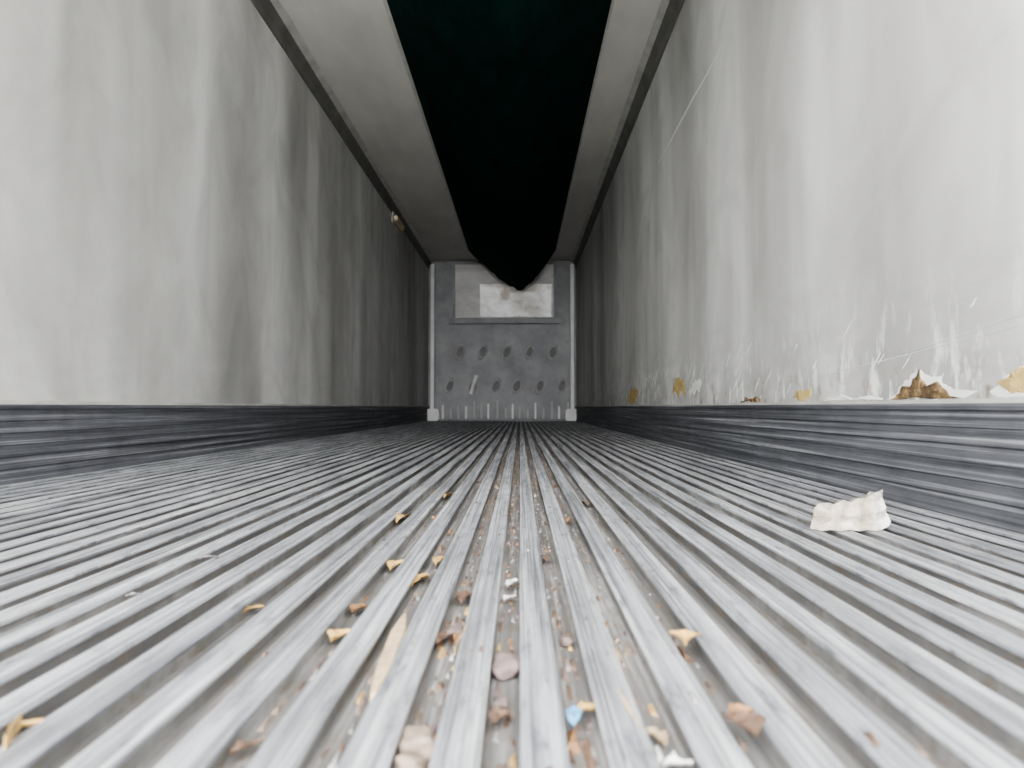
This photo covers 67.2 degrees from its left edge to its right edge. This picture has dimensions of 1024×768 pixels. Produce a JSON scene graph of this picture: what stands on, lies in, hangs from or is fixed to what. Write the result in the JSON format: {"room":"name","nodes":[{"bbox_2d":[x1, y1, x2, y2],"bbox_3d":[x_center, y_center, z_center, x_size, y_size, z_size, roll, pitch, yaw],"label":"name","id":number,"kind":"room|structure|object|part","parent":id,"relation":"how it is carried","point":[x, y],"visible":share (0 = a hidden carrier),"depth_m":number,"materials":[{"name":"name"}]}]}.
{"room":"refrigerated truck trailer","nodes":[
{"label":"refrigerated truck trailer","id":0,"kind":"room"},
{"bbox_2d":[0,0,428,405],"bbox_3d":[-1.520,-0.942,5.822,0.060,2.810,14.650,0,-2,1],"label":"wall","id":1,"kind":"structure","parent":0,"point":[183,219],"depth_m":3.54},
{"bbox_2d":[0,400,428,406],"bbox_3d":[-1.484,0.157,5.739,0.012,0.012,14.550,0,-2,1],"label":"trim","id":2,"kind":"structure","parent":1,"relation":"attached to","point":[1,401],"depth_m":3.14,"materials":[{"name":"grey metal"}]},
{"bbox_2d":[0,404,429,485],"bbox_3d":[-1.478,0.291,5.734,0.024,0.256,14.550,0,-2,1],"label":"baseboard","id":3,"kind":"structure","parent":1,"relation":"attached to","point":[38,441],"depth_m":3.15,"materials":[{"name":"metal"}]},
{"bbox_2d":[251,0,433,268],"bbox_3d":[-1.445,-2.232,5.810,0.090,0.130,14.550,0,-2,1],"label":"trim","id":4,"kind":"structure","parent":1,"relation":"attached to","point":[272,12],"depth_m":6.05,"materials":[{"name":"grey metal"}]},
{"bbox_2d":[391,210,403,233],"bbox_3d":[-1.416,-2.014,9.605,0.070,0.140,0.650,0,-2,1],"label":"marker lamp","id":5,"kind":"object","parent":1,"relation":"attached to","point":[395,220],"visible":1,"depth_m":9.46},
{"bbox_2d":[280,0,660,261],"bbox_3d":[-0.240,-2.323,5.800,2.500,0.050,14.550,0,-2,1],"label":"ceiling","id":6,"kind":"structure","parent":0,"point":[353,43],"depth_m":6.25,"materials":[{"name":"grey metal"}]},
{"bbox_2d":[382,0,614,289],"bbox_3d":[-0.058,-1.935,6.896,1.402,0.660,10.468,0,-2,1],"label":"air duct","id":7,"kind":"object","parent":6,"relation":"hanging from","point":[503,90],"visible":1,"depth_m":5.60,"materials":[{"name":"fabric"}]},
{"bbox_3d":[-0.743,-2.257,6.878,0.032,0.018,10.400,0,-2,1],"label":"rail","id":8,"kind":"part","parent":7,"relation":"part of","materials":[{"name":"metal"}]},
{"bbox_3d":[0.627,-2.257,6.864,0.032,0.018,10.400,0,-2,1],"label":"rail","id":9,"kind":"part","parent":7,"relation":"part of","materials":[{"name":"metal"}]},
{"bbox_2d":[428,261,575,421],"bbox_3d":[-0.164,-0.700,13.079,2.500,2.760,0.100,0,-2,1],"label":"wall","id":10,"kind":"structure","parent":0,"point":[443,270],"depth_m":13.05,"materials":[{"name":"grey metal"}]},
{"bbox_2d":[427,263,576,420],"bbox_3d":[-0.162,-0.697,12.858,2.570,2.619,0.339,0,-2,1],"label":"bulkhead","id":11,"kind":"object","parent":10,"relation":"attached to","point":[505,352],"visible":0.98,"depth_m":12.90,"materials":[{"name":"grey metal"}]},
{"bbox_3d":[-1.327,-0.756,12.873,0.060,2.500,0.100,0,-2,1],"label":"post","id":12,"kind":"part","parent":11,"relation":"part of","materials":[{"name":"silver metal"}]},
{"bbox_3d":[-0.966,-1.545,12.913,0.040,0.920,0.260,0,-2,1],"label":"frame","id":13,"kind":"part","parent":11,"relation":"part of","materials":[{"name":"grey metal"}]},
{"bbox_3d":[-0.126,-0.383,12.969,2.200,1.320,0.099,0,-2,1],"label":"panel","id":14,"kind":"part","parent":11,"relation":"part of","materials":[{"name":"grey metal"}]},
{"bbox_2d":[439,400,569,418],"bbox_3d":[-0.126,0.431,12.915,2.200,0.310,0.120,0,-2,1],"label":"grille","id":15,"kind":"object","parent":11,"relation":"attached to","point":[448,409],"depth_m":12.90,"materials":[{"name":"grey metal"}]},
{"bbox_3d":[0.063,-1.381,12.867,1.180,0.530,0.320,0,-2,1],"label":"access plate","id":16,"kind":"part","parent":11,"relation":"part of","materials":[{"name":"white metal"}]},
{"bbox_3d":[0.714,-1.546,12.895,0.040,0.920,0.260,0,-2,1],"label":"frame","id":17,"kind":"part","parent":11,"relation":"part of","materials":[{"name":"grey metal"}]},
{"bbox_3d":[1.003,-0.757,12.849,0.060,2.500,0.100,0,-2,1],"label":"post","id":18,"kind":"part","parent":11,"relation":"part of","materials":[{"name":"grey metal"}]},
{"bbox_2d":[0,421,1023,767],"bbox_3d":[-0.240,0.410,5.718,2.500,0.018,14.550,0,-2,1],"label":"floor","id":19,"kind":"structure","parent":0,"point":[908,633],"depth_m":0.90,"materials":[{"name":"metal"}]},
{"bbox_2d":[2,443,928,767],"bbox_3d":[-0.039,0.314,2.660,0.819,0.034,4.529,0,-2,1],"label":"debris","id":20,"kind":"object","parent":19,"relation":"on","point":[415,748],"visible":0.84,"depth_m":0.67,"materials":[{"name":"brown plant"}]},
{"bbox_2d":[810,489,890,530],"bbox_3d":[0.636,0.236,1.463,0.152,0.073,0.084,0,-2,1],"label":"crumpled paper","id":21,"kind":"object","parent":19,"relation":"on","point":[868,512],"visible":1,"depth_m":1.44,"materials":[{"name":"white paper"}]},
{"bbox_2d":[576,0,1023,405],"bbox_3d":[1.040,-0.942,5.795,0.060,2.810,14.650,0,-2,1],"label":"wall","id":22,"kind":"structure","parent":0,"point":[834,164],"depth_m":2.48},
{"bbox_2d":[571,0,684,268],"bbox_3d":[0.964,-2.233,5.785,0.090,0.130,14.550,0,-2,1],"label":"trim","id":23,"kind":"structure","parent":22,"relation":"attached to","point":[668,12],"depth_m":6.09,"materials":[{"name":"grey metal"}]},
{"bbox_2d":[628,388,637,404],"bbox_3d":[1.015,0.100,6.482,0.005,0.150,0.571,0,-2,1],"label":"tear","id":24,"kind":"object","parent":22,"relation":"attached to","point":[633,393],"visible":1,"depth_m":6.48,"materials":[{"name":"beige paper"}]},
{"bbox_2d":[672,378,685,397],"bbox_3d":[0.995,0.022,4.596,0.005,0.122,0.408,0,-2,1],"label":"tear","id":25,"kind":"object","parent":22,"relation":"attached to","point":[678,386],"visible":1,"depth_m":4.59,"materials":[{"name":"beige paper"}]},
{"bbox_2d":[659,44,722,161],"bbox_3d":[0.995,-1.553,4.438,0.001,0.035,1.700,0,-2,1],"label":"gouge","id":26,"kind":"object","parent":22,"relation":"attached to","point":[722,44],"visible":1,"depth_m":4.26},
{"bbox_2d":[689,378,701,395],"bbox_3d":[0.991,0.021,4.178,0.004,0.102,0.314,0,-2,1],"label":"peel","id":27,"kind":"object","parent":22,"relation":"attached to","point":[696,384],"visible":1,"depth_m":4.16,"materials":[{"name":"white paint"}]},
{"bbox_2d":[740,397,759,402],"bbox_3d":[0.980,0.063,3.179,0.005,0.025,0.285,0,-2,1],"label":"tear","id":28,"kind":"object","parent":22,"relation":"attached to","point":[755,399],"visible":1,"depth_m":3.15,"materials":[{"name":"plastic"}]},
{"bbox_2d":[575,403,1023,533],"bbox_3d":[0.997,0.291,5.709,0.024,0.256,14.550,0,-2,1],"label":"baseboard","id":29,"kind":"structure","parent":22,"relation":"attached to","point":[965,461],"depth_m":1.99,"materials":[{"name":"metal"}]},
{"bbox_2d":[576,398,1023,406],"bbox_3d":[1.004,0.158,5.713,0.010,0.009,14.550,0,-2,1],"label":"trim","id":30,"kind":"structure","parent":22,"relation":"attached to","point":[991,400],"depth_m":2.00,"materials":[{"name":"grey metal"}]},
{"bbox_2d":[792,388,811,400],"bbox_3d":[0.974,0.037,2.598,0.005,0.043,0.184,0,-2,1],"label":"tear","id":31,"kind":"object","parent":22,"relation":"attached to","point":[801,395],"visible":1,"depth_m":2.58,"materials":[{"name":"beige paper"}]},
{"bbox_2d":[825,394,882,400],"bbox_3d":[0.971,0.038,2.212,0.004,0.018,0.420,0,-2,1],"label":"peel","id":32,"kind":"object","parent":22,"relation":"attached to","point":[840,397],"visible":1,"depth_m":2.21,"materials":[{"name":"white paint"}]},
{"bbox_2d":[891,369,956,399],"bbox_3d":[0.965,-0.001,1.815,0.007,0.072,0.316,0,-2,1],"label":"tear","id":33,"kind":"object","parent":22,"relation":"attached to","point":[918,388],"visible":1,"depth_m":1.81,"materials":[{"name":"plastic"}]},
{"bbox_2d":[827,325,1022,374],"bbox_3d":[0.969,-0.070,1.918,0.001,0.055,0.950,0,-2,1],"label":"gouge","id":34,"kind":"object","parent":22,"relation":"attached to","point":[1022,325],"visible":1,"depth_m":1.82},
{"bbox_2d":[885,370,976,399],"bbox_3d":[0.967,0.000,1.801,0.003,0.069,0.410,0,-2,1],"label":"peel","id":35,"kind":"object","parent":22,"relation":"attached to","point":[928,380],"visible":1,"depth_m":1.75,"materials":[{"name":"white paint"}]},
{"bbox_2d":[896,314,1023,355],"bbox_3d":[0.967,-0.102,1.694,0.001,0.046,0.500,0,-2,1],"label":"gouge","id":36,"kind":"object","parent":22,"relation":"attached to","point":[1023,314],"visible":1,"depth_m":1.67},
{"bbox_2d":[989,366,1023,396],"bbox_3d":[0.964,-0.010,1.487,0.003,0.070,0.146,0,-2,1],"label":"peel","id":37,"kind":"object","parent":22,"relation":"attached to","point":[999,391],"visible":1,"depth_m":1.51,"materials":[{"name":"white paint"}]},
{"bbox_2d":[997,366,1023,393],"bbox_3d":[0.962,-0.009,1.470,0.007,0.057,0.126,0,-2,1],"label":"tear","id":38,"kind":"object","parent":22,"relation":"attached to","point":[1014,383],"visible":1,"depth_m":1.47,"materials":[{"name":"beige paper"}]}
]}

